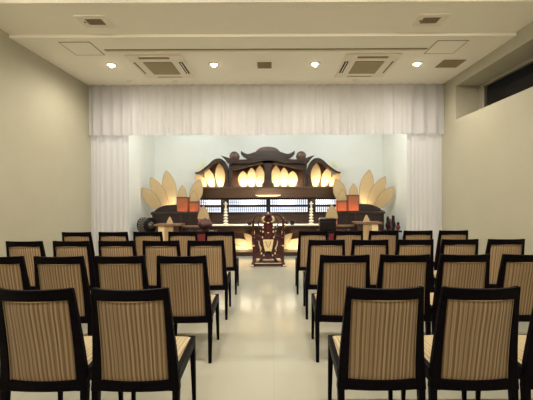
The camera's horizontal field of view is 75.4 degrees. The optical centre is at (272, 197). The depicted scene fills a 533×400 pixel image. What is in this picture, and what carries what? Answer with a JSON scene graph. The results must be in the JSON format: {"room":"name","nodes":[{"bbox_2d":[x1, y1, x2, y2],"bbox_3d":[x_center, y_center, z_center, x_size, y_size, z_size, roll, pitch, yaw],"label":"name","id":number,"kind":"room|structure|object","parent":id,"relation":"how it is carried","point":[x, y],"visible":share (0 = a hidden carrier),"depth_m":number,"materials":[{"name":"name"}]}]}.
{"room":"funeral hall","nodes":[
{"label":"funeral hall","id":0,"kind":"room"},
{"bbox_2d":[0,29,154,256],"bbox_3d":[-3.436,-0.355,3.350,0.212,3.560,13.100,0,0,0],"label":"wall","id":1,"kind":"structure","parent":0,"point":[45,139],"depth_m":5.09,"materials":[{"name":"paint"}]},
{"bbox_2d":[0,0,532,85],"bbox_3d":[0.070,-2.175,3.250,7.240,0.250,13.300,0,0,0],"label":"ceiling","id":2,"kind":"structure","parent":0,"point":[39,26],"depth_m":4.38,"materials":[{"name":"paint"}]},
{"bbox_2d":[59,42,104,54],"bbox_3d":[-2.599,-2.036,4.710,0.410,0.005,0.410,0,0,0],"label":"access hatch","id":3,"kind":"object","parent":2,"relation":"attached to","point":[78,48],"visible":1,"depth_m":4.70,"materials":[{"name":"paint"}]},
{"bbox_2d":[73,15,115,27],"bbox_3d":[-2.092,-2.073,4.060,0.360,0.016,0.280,0,0,0],"label":"ceiling vent","id":4,"kind":"object","parent":2,"relation":"in","point":[89,21],"visible":1,"depth_m":4.04,"materials":[{"name":"paint"}]},
{"bbox_2d":[91,135,128,255],"bbox_3d":[-2.984,-0.297,6.315,0.694,3.440,0.030,0,0,0],"label":"curtain","id":5,"kind":"object","parent":2,"relation":"hanging from","point":[109,154],"visible":0.58,"depth_m":6.32,"materials":[{"name":"white fabric"}]},
{"bbox_2d":[105,62,116,67],"bbox_3d":[-2.471,-2.017,5.276,0.170,0.045,0.170,0,0,0],"label":"recessed light","id":6,"kind":"object","parent":2,"relation":"in","point":[111,65],"visible":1,"depth_m":5.25,"materials":[{"name":"glass"}]},
{"bbox_2d":[124,55,194,77],"bbox_3d":[-1.719,-2.024,5.370,0.820,0.037,0.920,0,0,0],"label":"air conditioner","id":7,"kind":"object","parent":2,"relation":"attached to","point":[150,66],"visible":1,"depth_m":5.26,"materials":[{"name":"paint"}]},
{"bbox_2d":[138,57,168,58],"bbox_3d":[-1.719,-2.015,4.978,0.440,0.006,0.055,0,0,0],"label":"outlet","id":8,"kind":"object","parent":7,"relation":"attached to","point":[138,57],"depth_m":4.96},
{"bbox_2d":[143,62,180,74],"bbox_3d":[-1.719,-2.013,5.370,0.430,0.009,0.500,0,0,0],"label":"grille","id":9,"kind":"object","parent":7,"relation":"attached to","point":[155,68],"depth_m":5.35,"materials":[{"name":"beige plastic"}]},
{"bbox_2d":[179,62,189,73],"bbox_3d":[-1.374,-2.016,5.360,0.060,0.006,0.460,0,0,0],"label":"outlet","id":10,"kind":"object","parent":7,"relation":"attached to","point":[184,67],"depth_m":5.34,"materials":[{"name":"paint"}]},
{"bbox_2d":[208,62,218,66],"bbox_3d":[-0.904,-2.024,5.276,0.170,0.045,0.170,0,0,0],"label":"recessed light","id":11,"kind":"object","parent":2,"relation":"in","point":[213,64],"visible":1,"depth_m":5.25,"materials":[{"name":"glass"}]},
{"bbox_2d":[257,62,271,68],"bbox_3d":[-0.131,-2.041,5.315,0.220,0.016,0.230,0,0,0],"label":"ceiling vent","id":12,"kind":"object","parent":2,"relation":"in","point":[259,64],"visible":1,"depth_m":5.29,"materials":[{"name":"brown metal"}]},
{"bbox_2d":[104,48,427,52],"bbox_3d":[-0.098,-2.044,4.772,4.447,0.012,0.075,0,0,0],"label":"trim","id":13,"kind":"structure","parent":2,"relation":"attached to","point":[303,49],"depth_m":4.79,"materials":[{"name":"paint"}]},
{"bbox_2d":[89,84,443,135],"bbox_3d":[-0.127,-1.595,6.235,6.420,0.910,0.088,0,0,0],"label":"valance curtain","id":14,"kind":"object","parent":2,"relation":"hanging from","point":[233,109],"visible":1,"depth_m":6.23,"materials":[{"name":"white fabric"}]},
{"bbox_2d":[309,62,319,66],"bbox_3d":[0.641,-2.030,5.276,0.170,0.045,0.170,0,0,0],"label":"recessed light","id":15,"kind":"object","parent":2,"relation":"in","point":[314,64],"visible":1,"depth_m":5.26,"materials":[{"name":"glass"}]},
{"bbox_2d":[334,54,402,77],"bbox_3d":[1.441,-2.038,5.370,0.820,0.037,0.920,0,0,0],"label":"air conditioner","id":16,"kind":"object","parent":2,"relation":"attached to","point":[352,65],"visible":1,"depth_m":5.27,"materials":[{"name":"paint"}]},
{"bbox_2d":[339,62,347,72],"bbox_3d":[1.096,-2.027,5.360,0.060,0.006,0.460,0,0,0],"label":"outlet","id":17,"kind":"object","parent":16,"relation":"attached to","point":[343,66],"depth_m":5.35,"materials":[{"name":"paint"}]},
{"bbox_2d":[348,61,384,73],"bbox_3d":[1.441,-2.027,5.370,0.430,0.009,0.500,0,0,0],"label":"grille","id":18,"kind":"object","parent":16,"relation":"attached to","point":[357,67],"depth_m":5.35,"materials":[{"name":"beige plastic"}]},
{"bbox_2d":[358,56,388,57],"bbox_3d":[1.441,-2.029,4.978,0.440,0.006,0.055,0,0,0],"label":"outlet","id":19,"kind":"object","parent":16,"relation":"attached to","point":[358,56],"depth_m":4.96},
{"bbox_2d":[411,61,422,65],"bbox_3d":[2.201,-2.037,5.276,0.170,0.045,0.170,0,0,0],"label":"recessed light","id":20,"kind":"object","parent":2,"relation":"in","point":[417,63],"visible":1,"depth_m":5.25,"materials":[{"name":"glass"}]},
{"bbox_2d":[407,133,441,255],"bbox_3d":[2.770,-0.322,6.315,0.637,3.440,0.022,0,0,0],"label":"curtain","id":21,"kind":"object","parent":2,"relation":"hanging from","point":[424,151],"visible":0.55,"depth_m":6.32,"materials":[{"name":"white fabric"}]},
{"bbox_2d":[410,13,451,26],"bbox_3d":[1.850,-2.090,4.060,0.360,0.016,0.280,0,0,0],"label":"ceiling vent","id":22,"kind":"object","parent":2,"relation":"in","point":[430,19],"visible":1,"depth_m":4.05,"materials":[{"name":"paint"}]},
{"bbox_2d":[424,40,468,53],"bbox_3d":[2.356,-2.058,4.710,0.410,0.005,0.410,0,0,0],"label":"access hatch","id":23,"kind":"object","parent":2,"relation":"attached to","point":[440,46],"visible":1,"depth_m":4.68,"materials":[{"name":"paint"}]},
{"bbox_2d":[435,60,465,67],"bbox_3d":[2.714,-2.054,5.285,0.335,0.016,0.290,0,0,0],"label":"ceiling vent","id":24,"kind":"object","parent":2,"relation":"in","point":[445,63],"visible":1,"depth_m":5.26,"materials":[{"name":"brown metal"}]},
{"bbox_2d":[154,134,382,209],"bbox_3d":[-0.121,-0.320,9.800,6.440,3.460,0.200,0,0,0],"label":"wall","id":25,"kind":"structure","parent":0,"point":[179,155],"depth_m":9.70,"materials":[{"name":"paint"}]},
{"bbox_2d":[11,256,532,399],"bbox_3d":[0.087,1.510,3.250,7.240,0.200,13.300,0,0,0],"label":"floor","id":26,"kind":"structure","parent":0,"point":[265,349],"depth_m":3.21,"materials":[{"name":"beige tile"}]},
{"bbox_2d":[0,256,30,289],"bbox_3d":[-2.311,0.955,3.153,0.493,0.931,0.623,0,0,-1],"label":"banquet chair","id":27,"kind":"object","parent":26,"relation":"on","point":[13,269],"visible":0.28,"depth_m":2.90,"materials":[{"name":"beige fabric"}]},
{"bbox_2d":[5,241,45,289],"bbox_3d":[-2.838,0.957,4.191,0.493,0.931,0.623,0,0,0],"label":"banquet chair","id":28,"kind":"object","parent":26,"relation":"on","point":[28,249],"visible":0.39,"depth_m":3.93,"materials":[{"name":"beige fabric"}]},
{"bbox_2d":[0,287,122,399],"bbox_3d":[-1.277,0.950,2.108,0.493,0.931,0.623,0,0,1],"label":"banquet chair","id":29,"kind":"object","parent":26,"relation":"on","point":[44,347],"visible":0.94,"depth_m":1.88,"materials":[{"name":"beige fabric"}]},
{"bbox_2d":[33,256,91,335],"bbox_3d":[-1.795,0.952,3.147,0.493,0.931,0.623,0,0,0],"label":"banquet chair","id":30,"kind":"object","parent":26,"relation":"on","point":[71,271],"visible":0.48,"depth_m":2.90,"materials":[{"name":"beige fabric"}]},
{"bbox_2d":[53,241,94,290],"bbox_3d":[-2.305,0.955,4.197,0.493,0.931,0.623,0,0,1],"label":"banquet chair","id":31,"kind":"object","parent":26,"relation":"on","point":[60,248],"visible":0.39,"depth_m":3.94,"materials":[{"name":"beige fabric"}]},
{"bbox_2d":[62,232,94,268],"bbox_3d":[-2.839,0.957,5.237,0.493,0.931,0.623,0,0,0],"label":"banquet chair","id":32,"kind":"object","parent":26,"relation":"on","point":[66,236],"visible":0.22,"depth_m":4.96,"materials":[{"name":"beige fabric"}]},
{"bbox_2d":[98,232,128,240],"bbox_3d":[-2.312,0.955,5.240,0.493,0.931,0.623,0,0,0],"label":"banquet chair","id":33,"kind":"object","parent":26,"relation":"on","point":[103,236],"visible":0.16,"depth_m":4.96,"materials":[{"name":"beige fabric"}]},
{"bbox_2d":[98,240,136,255],"bbox_3d":[-1.787,0.952,4.198,0.494,0.931,0.623,0,0,0],"label":"banquet chair","id":34,"kind":"object","parent":26,"relation":"on","point":[105,248],"visible":0.34,"depth_m":3.92,"materials":[{"name":"beige fabric"}]},
{"bbox_2d":[94,255,148,289],"bbox_3d":[-1.288,0.950,3.150,0.493,0.931,0.623,0,0,0],"label":"banquet chair","id":35,"kind":"object","parent":26,"relation":"on","point":[111,272],"visible":0.36,"depth_m":2.89,"materials":[{"name":"beige fabric"}]},
{"bbox_2d":[91,287,195,399],"bbox_3d":[-0.764,0.948,2.104,0.493,0.931,0.623,0,0,0],"label":"banquet chair","id":36,"kind":"object","parent":26,"relation":"on","point":[136,347],"visible":1,"depth_m":1.88,"materials":[{"name":"beige fabric"}]},
{"bbox_2d":[137,217,155,231],"bbox_3d":[-2.938,0.937,8.046,0.354,0.972,0.366,0,0,28],"label":"drum","id":37,"kind":"object","parent":26,"relation":"on","point":[144,224],"visible":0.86,"depth_m":7.94,"materials":[{"name":"grey metal"}]},
{"bbox_2d":[133,232,162,255],"bbox_3d":[-1.810,0.952,5.247,0.493,0.931,0.623,0,0,0],"label":"banquet chair","id":38,"kind":"object","parent":26,"relation":"on","point":[138,237],"visible":0.32,"depth_m":4.98,"materials":[{"name":"beige fabric"}]},
{"bbox_2d":[142,240,180,288],"bbox_3d":[-1.280,0.950,4.192,0.493,0.931,0.623,0,0,0],"label":"banquet chair","id":39,"kind":"object","parent":26,"relation":"on","point":[151,249],"visible":0.44,"depth_m":3.94,"materials":[{"name":"beige fabric"}]},
{"bbox_2d":[154,223,184,240],"bbox_3d":[-2.331,0.999,7.790,0.595,0.842,0.380,0,0,0],"label":"side table","id":40,"kind":"object","parent":26,"relation":"on","point":[164,228],"visible":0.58,"depth_m":7.64,"materials":[{"name":"brown wood"}]},
{"bbox_2d":[166,217,172,223],"bbox_3d":[-2.318,0.501,7.745,0.144,0.155,0.050,0,0,0],"label":"stand","id":41,"kind":"object","parent":40,"relation":"on","point":[169,221],"visible":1,"depth_m":7.72,"materials":[{"name":"beige wood"}]},
{"bbox_2d":[142,171,209,231],"bbox_3d":[-2.393,0.361,8.470,1.799,2.120,0.820,0,0,0],"label":"altar wing","id":42,"kind":"object","parent":26,"relation":"on","point":[165,194],"visible":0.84,"depth_m":8.60,"materials":[{"name":"brown wood"}]},
{"bbox_2d":[176,185,189,211],"bbox_3d":[-2.190,0.017,8.425,0.291,0.657,0.206,0,0,0],"label":"lantern","id":43,"kind":"object","parent":42,"relation":"on","point":[183,201],"visible":0.88,"depth_m":8.33,"materials":[{"name":"orange paper"}]},
{"bbox_2d":[189,190,200,211],"bbox_3d":[-1.912,0.076,8.425,0.257,0.536,0.206,0,0,0],"label":"lantern","id":44,"kind":"object","parent":42,"relation":"on","point":[194,204],"visible":0.94,"depth_m":8.33,"materials":[{"name":"orange paper"}]},
{"bbox_2d":[197,205,209,221],"bbox_3d":[-1.640,0.414,8.175,0.297,0.474,0.206,0,0,0],"label":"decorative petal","id":45,"kind":"object","parent":42,"relation":"on","point":[203,213],"visible":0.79,"depth_m":8.17,"materials":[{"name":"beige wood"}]},
{"bbox_2d":[168,231,197,255],"bbox_3d":[-1.305,0.950,5.244,0.493,0.931,0.623,0,0,0],"label":"banquet chair","id":46,"kind":"object","parent":26,"relation":"on","point":[182,237],"visible":0.33,"depth_m":4.97,"materials":[{"name":"beige fabric"}]},
{"bbox_2d":[156,255,219,362],"bbox_3d":[-0.764,0.948,3.146,0.493,0.931,0.623,0,0,0],"label":"banquet chair","id":47,"kind":"object","parent":26,"relation":"on","point":[186,277],"visible":0.81,"depth_m":2.92,"materials":[{"name":"beige fabric"}]},
{"bbox_2d":[186,229,217,240],"bbox_3d":[-1.498,1.046,7.350,0.599,0.742,0.400,0,0,0],"label":"table","id":48,"kind":"object","parent":26,"relation":"on","point":[201,234],"visible":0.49,"depth_m":7.17,"materials":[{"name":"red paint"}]},
{"bbox_2d":[198,218,211,230],"bbox_3d":[-1.440,0.557,7.320,0.311,0.275,0.296,0,0,0],"label":"incense burner","id":49,"kind":"object","parent":48,"relation":"on","point":[204,224],"visible":1,"depth_m":7.23,"materials":[{"name":"brown metal"}]},
{"bbox_2d":[187,240,230,319],"bbox_3d":[-0.769,0.948,4.194,0.493,0.931,0.623,0,0,0],"label":"banquet chair","id":50,"kind":"object","parent":26,"relation":"on","point":[219,277],"visible":0.62,"depth_m":3.96,"materials":[{"name":"beige fabric"}]},
{"bbox_2d":[205,231,238,294],"bbox_3d":[-0.771,0.948,5.242,0.493,0.931,0.623,0,0,0],"label":"banquet chair","id":51,"kind":"object","parent":26,"relation":"on","point":[232,263],"visible":0.52,"depth_m":5.01,"materials":[{"name":"beige fabric"}]},
{"bbox_2d":[248,212,287,266],"bbox_3d":[-0.099,0.846,7.276,0.838,1.129,0.548,0,0,0],"label":"ornate chair","id":52,"kind":"object","parent":26,"relation":"on","point":[268,242],"visible":1,"depth_m":7.08,"materials":[{"name":"red paint"}]},
{"bbox_2d":[195,147,341,255],"bbox_3d":[-0.135,0.043,9.025,3.979,2.735,1.270,0,0,0],"label":"altar","id":53,"kind":"object","parent":26,"relation":"on","point":[267,180],"visible":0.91,"depth_m":9.02,"materials":[{"name":"brown wood"}]},
{"bbox_2d":[223,202,228,224],"bbox_3d":[-1.194,0.384,8.720,0.150,0.580,0.150,0,0,0],"label":"candlestick","id":54,"kind":"object","parent":53,"relation":"on","point":[225,203],"visible":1,"depth_m":8.69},
{"bbox_2d":[211,223,318,226],"bbox_3d":[-0.120,0.693,9.060,3.286,0.035,1.200,0,0,0],"label":"shelf","id":55,"kind":"object","parent":53,"relation":"attached to","point":[213,224],"depth_m":8.46,"materials":[{"name":"white wood"}]},
{"bbox_2d":[203,186,332,188],"bbox_3d":[-0.127,-0.264,9.065,3.304,0.045,0.770,0,0,0],"label":"shelf","id":56,"kind":"object","parent":53,"relation":"attached to","point":[205,187],"depth_m":8.68,"materials":[{"name":"brown wood"}]},
{"bbox_2d":[308,201,313,224],"bbox_3d":[0.967,0.374,8.720,0.150,0.580,0.150,0,0,0],"label":"candlestick","id":57,"kind":"object","parent":53,"relation":"on","point":[310,203],"visible":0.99,"depth_m":8.69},
{"bbox_2d":[295,231,327,293],"bbox_3d":[0.582,0.942,5.236,0.493,0.931,0.623,0,0,0],"label":"banquet chair","id":58,"kind":"object","parent":26,"relation":"on","point":[304,236],"visible":0.56,"depth_m":5.00,"materials":[{"name":"beige fabric"}]},
{"bbox_2d":[303,239,344,318],"bbox_3d":[0.616,0.942,4.199,0.493,0.931,0.623,0,0,0],"label":"banquet chair","id":59,"kind":"object","parent":26,"relation":"on","point":[316,248],"visible":0.63,"depth_m":3.96,"materials":[{"name":"beige fabric"}]},
{"bbox_2d":[316,228,349,239],"bbox_3d":[1.269,1.034,7.350,0.662,0.742,0.400,0,0,0],"label":"table","id":60,"kind":"object","parent":26,"relation":"on","point":[330,233],"visible":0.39,"depth_m":7.17,"materials":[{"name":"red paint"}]},
{"bbox_2d":[318,218,336,230],"bbox_3d":[1.156,0.555,7.350,0.354,0.255,0.276,0,0,0],"label":"box","id":61,"kind":"object","parent":60,"relation":"on","point":[325,224],"visible":1,"depth_m":7.22,"materials":[{"name":"paint"}]},
{"bbox_2d":[311,254,369,362],"bbox_3d":[0.606,0.942,3.152,0.493,0.931,0.623,0,0,0],"label":"banquet chair","id":62,"kind":"object","parent":26,"relation":"on","point":[336,272],"visible":0.71,"depth_m":2.92,"materials":[{"name":"beige fabric"}]},
{"bbox_2d":[333,231,362,254],"bbox_3d":[1.096,0.940,5.245,0.493,0.931,0.623,0,0,0],"label":"banquet chair","id":63,"kind":"object","parent":26,"relation":"on","point":[347,236],"visible":0.31,"depth_m":4.97,"materials":[{"name":"beige fabric"}]},
{"bbox_2d":[328,170,393,239],"bbox_3d":[2.154,0.340,8.470,1.782,2.120,0.820,0,0,0],"label":"altar wing","id":64,"kind":"object","parent":26,"relation":"on","point":[370,193],"visible":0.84,"depth_m":8.60,"materials":[{"name":"brown wood"}]},
{"bbox_2d":[326,205,337,224],"bbox_3d":[1.382,0.396,8.175,0.312,0.484,0.206,0,0,0],"label":"lantern","id":65,"kind":"object","parent":64,"relation":"on","point":[331,212],"visible":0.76,"depth_m":8.17,"materials":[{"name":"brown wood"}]},
{"bbox_2d":[335,189,347,211],"bbox_3d":[1.671,0.048,8.425,0.258,0.560,0.206,0,0,0],"label":"lantern","id":66,"kind":"object","parent":64,"relation":"on","point":[341,203],"visible":0.98,"depth_m":8.33,"materials":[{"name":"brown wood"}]},
{"bbox_2d":[346,183,358,211],"bbox_3d":[1.944,-0.016,8.425,0.286,0.686,0.206,0,0,0],"label":"lantern","id":67,"kind":"object","parent":64,"relation":"on","point":[353,197],"visible":0.92,"depth_m":8.33,"materials":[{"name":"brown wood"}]},
{"bbox_2d":[352,221,382,239],"bbox_3d":[2.119,0.967,7.790,0.595,0.868,0.380,0,0,0],"label":"side table","id":68,"kind":"object","parent":26,"relation":"on","point":[365,227],"visible":0.42,"depth_m":7.64,"materials":[{"name":"brown wood"}]},
{"bbox_2d":[363,215,369,221],"bbox_3d":[2.099,0.455,7.745,0.144,0.155,0.050,0,0,0],"label":"stand","id":69,"kind":"object","parent":68,"relation":"on","point":[366,219],"visible":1,"depth_m":7.72,"materials":[{"name":"beige wood"}]},
{"bbox_2d":[350,239,388,287],"bbox_3d":[1.113,0.940,4.194,0.493,0.931,0.623,0,0,0],"label":"banquet chair","id":70,"kind":"object","parent":26,"relation":"on","point":[374,248],"visible":0.43,"depth_m":3.93,"materials":[{"name":"beige fabric"}]},
{"bbox_2d":[328,286,425,399],"bbox_3d":[0.605,0.942,2.107,0.493,0.931,0.623,0,0,0],"label":"banquet chair","id":71,"kind":"object","parent":26,"relation":"on","point":[379,346],"visible":1,"depth_m":1.88,"materials":[{"name":"beige fabric"}]},
{"bbox_2d":[368,230,397,254],"bbox_3d":[1.604,0.938,5.246,0.493,0.931,0.623,0,0,0],"label":"banquet chair","id":72,"kind":"object","parent":26,"relation":"on","point":[392,236],"visible":0.26,"depth_m":4.98,"materials":[{"name":"beige fabric"}]},
{"bbox_2d":[376,254,430,334],"bbox_3d":[1.116,0.940,3.157,0.493,0.931,0.623,0,0,1],"label":"banquet chair","id":73,"kind":"object","parent":26,"relation":"on","point":[394,271],"visible":0.52,"depth_m":2.90,"materials":[{"name":"beige fabric"}]},
{"bbox_2d":[395,239,434,292],"bbox_3d":[1.629,0.937,4.196,0.493,0.931,0.623,0,0,0],"label":"banquet chair","id":74,"kind":"object","parent":26,"relation":"on","point":[403,247],"visible":0.38,"depth_m":3.93,"materials":[{"name":"beige fabric"}]},
{"bbox_2d":[403,230,432,239],"bbox_3d":[2.102,0.935,5.244,0.493,0.931,0.623,0,0,0],"label":"banquet chair","id":75,"kind":"object","parent":26,"relation":"on","point":[407,235],"visible":0.25,"depth_m":4.96,"materials":[{"name":"beige fabric"}]},
{"bbox_2d":[434,230,467,269],"bbox_3d":[2.616,0.933,5.242,0.493,0.931,0.623,0,0,0],"label":"banquet chair","id":76,"kind":"object","parent":26,"relation":"on","point":[443,234],"visible":0.28,"depth_m":4.98,"materials":[{"name":"beige fabric"}]},
{"bbox_2d":[434,239,478,284],"bbox_3d":[2.143,0.935,4.200,0.493,0.931,0.623,0,0,0],"label":"banquet chair","id":77,"kind":"object","parent":26,"relation":"on","point":[448,246],"visible":0.2,"depth_m":3.93,"materials":[{"name":"beige fabric"}]},
{"bbox_2d":[430,254,489,334],"bbox_3d":[1.620,0.937,3.156,0.493,0.931,0.623,0,0,0],"label":"banquet chair","id":78,"kind":"object","parent":26,"relation":"on","point":[461,271],"visible":0.43,"depth_m":2.90,"materials":[{"name":"beige fabric"}]},
{"bbox_2d":[401,286,520,399],"bbox_3d":[1.116,0.940,2.101,0.493,0.931,0.623,0,0,0],"label":"banquet chair","id":79,"kind":"object","parent":26,"relation":"on","point":[473,346],"visible":0.98,"depth_m":1.88,"materials":[{"name":"beige fabric"}]},
{"bbox_2d":[475,307,532,399],"bbox_3d":[1.635,0.937,2.101,0.493,0.931,0.623,0,0,0],"label":"banquet chair","id":80,"kind":"object","parent":26,"relation":"on","point":[525,341],"visible":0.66,"depth_m":1.91,"materials":[{"name":"black wood"}]},
{"bbox_2d":[485,239,524,287],"bbox_3d":[2.670,0.933,4.193,0.493,0.931,0.623,0,0,0],"label":"banquet chair","id":81,"kind":"object","parent":26,"relation":"on","point":[495,248],"visible":0.36,"depth_m":3.94,"materials":[{"name":"beige fabric"}]},
{"bbox_2d":[496,254,532,321],"bbox_3d":[2.142,0.935,3.147,0.493,0.931,0.623,0,0,0],"label":"banquet chair","id":82,"kind":"object","parent":26,"relation":"on","point":[514,269],"visible":0.41,"depth_m":2.90,"materials":[{"name":"beige fabric"}]},
{"bbox_3d":[2.758,1.069,7.950,0.340,0.659,0.280,0,0,0],"label":"pedestal","id":83,"kind":"object","parent":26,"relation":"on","visible":0},
{"bbox_2d":[385,216,388,229],"bbox_3d":[2.647,0.581,7.960,0.100,0.318,0.100,0,0,0],"label":"vase","id":84,"kind":"object","parent":83,"relation":"on","point":[387,217],"visible":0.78,"depth_m":7.93,"materials":[{"name":"black paint"}]},
{"bbox_2d":[388,219,391,230],"bbox_3d":[2.665,0.607,7.830,0.090,0.266,0.090,0,0,0],"label":"vase","id":85,"kind":"object","parent":83,"relation":"on","point":[390,220],"visible":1,"depth_m":7.80,"materials":[{"name":"red ceramic"}]},
{"bbox_2d":[392,215,395,229],"bbox_3d":[2.790,0.570,8.000,0.110,0.338,0.110,0,0,0],"label":"vase","id":86,"kind":"object","parent":83,"relation":"on","point":[393,216],"visible":0.87,"depth_m":7.97,"materials":[{"name":"black paint"}]},
{"bbox_2d":[383,21,532,254],"bbox_3d":[3.362,-0.385,3.350,0.551,3.560,13.100,0,0,0],"label":"wall","id":87,"kind":"structure","parent":0,"point":[487,152],"depth_m":5.10,"materials":[{"name":"paint"}]},
{"bbox_2d":[479,57,532,108],"bbox_3d":[3.517,-1.614,2.422,0.070,0.570,6.844,0,0,0],"label":"window","id":88,"kind":"structure","parent":87,"relation":"in","point":[519,78],"depth_m":5.17,"materials":[{"name":"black glass"}]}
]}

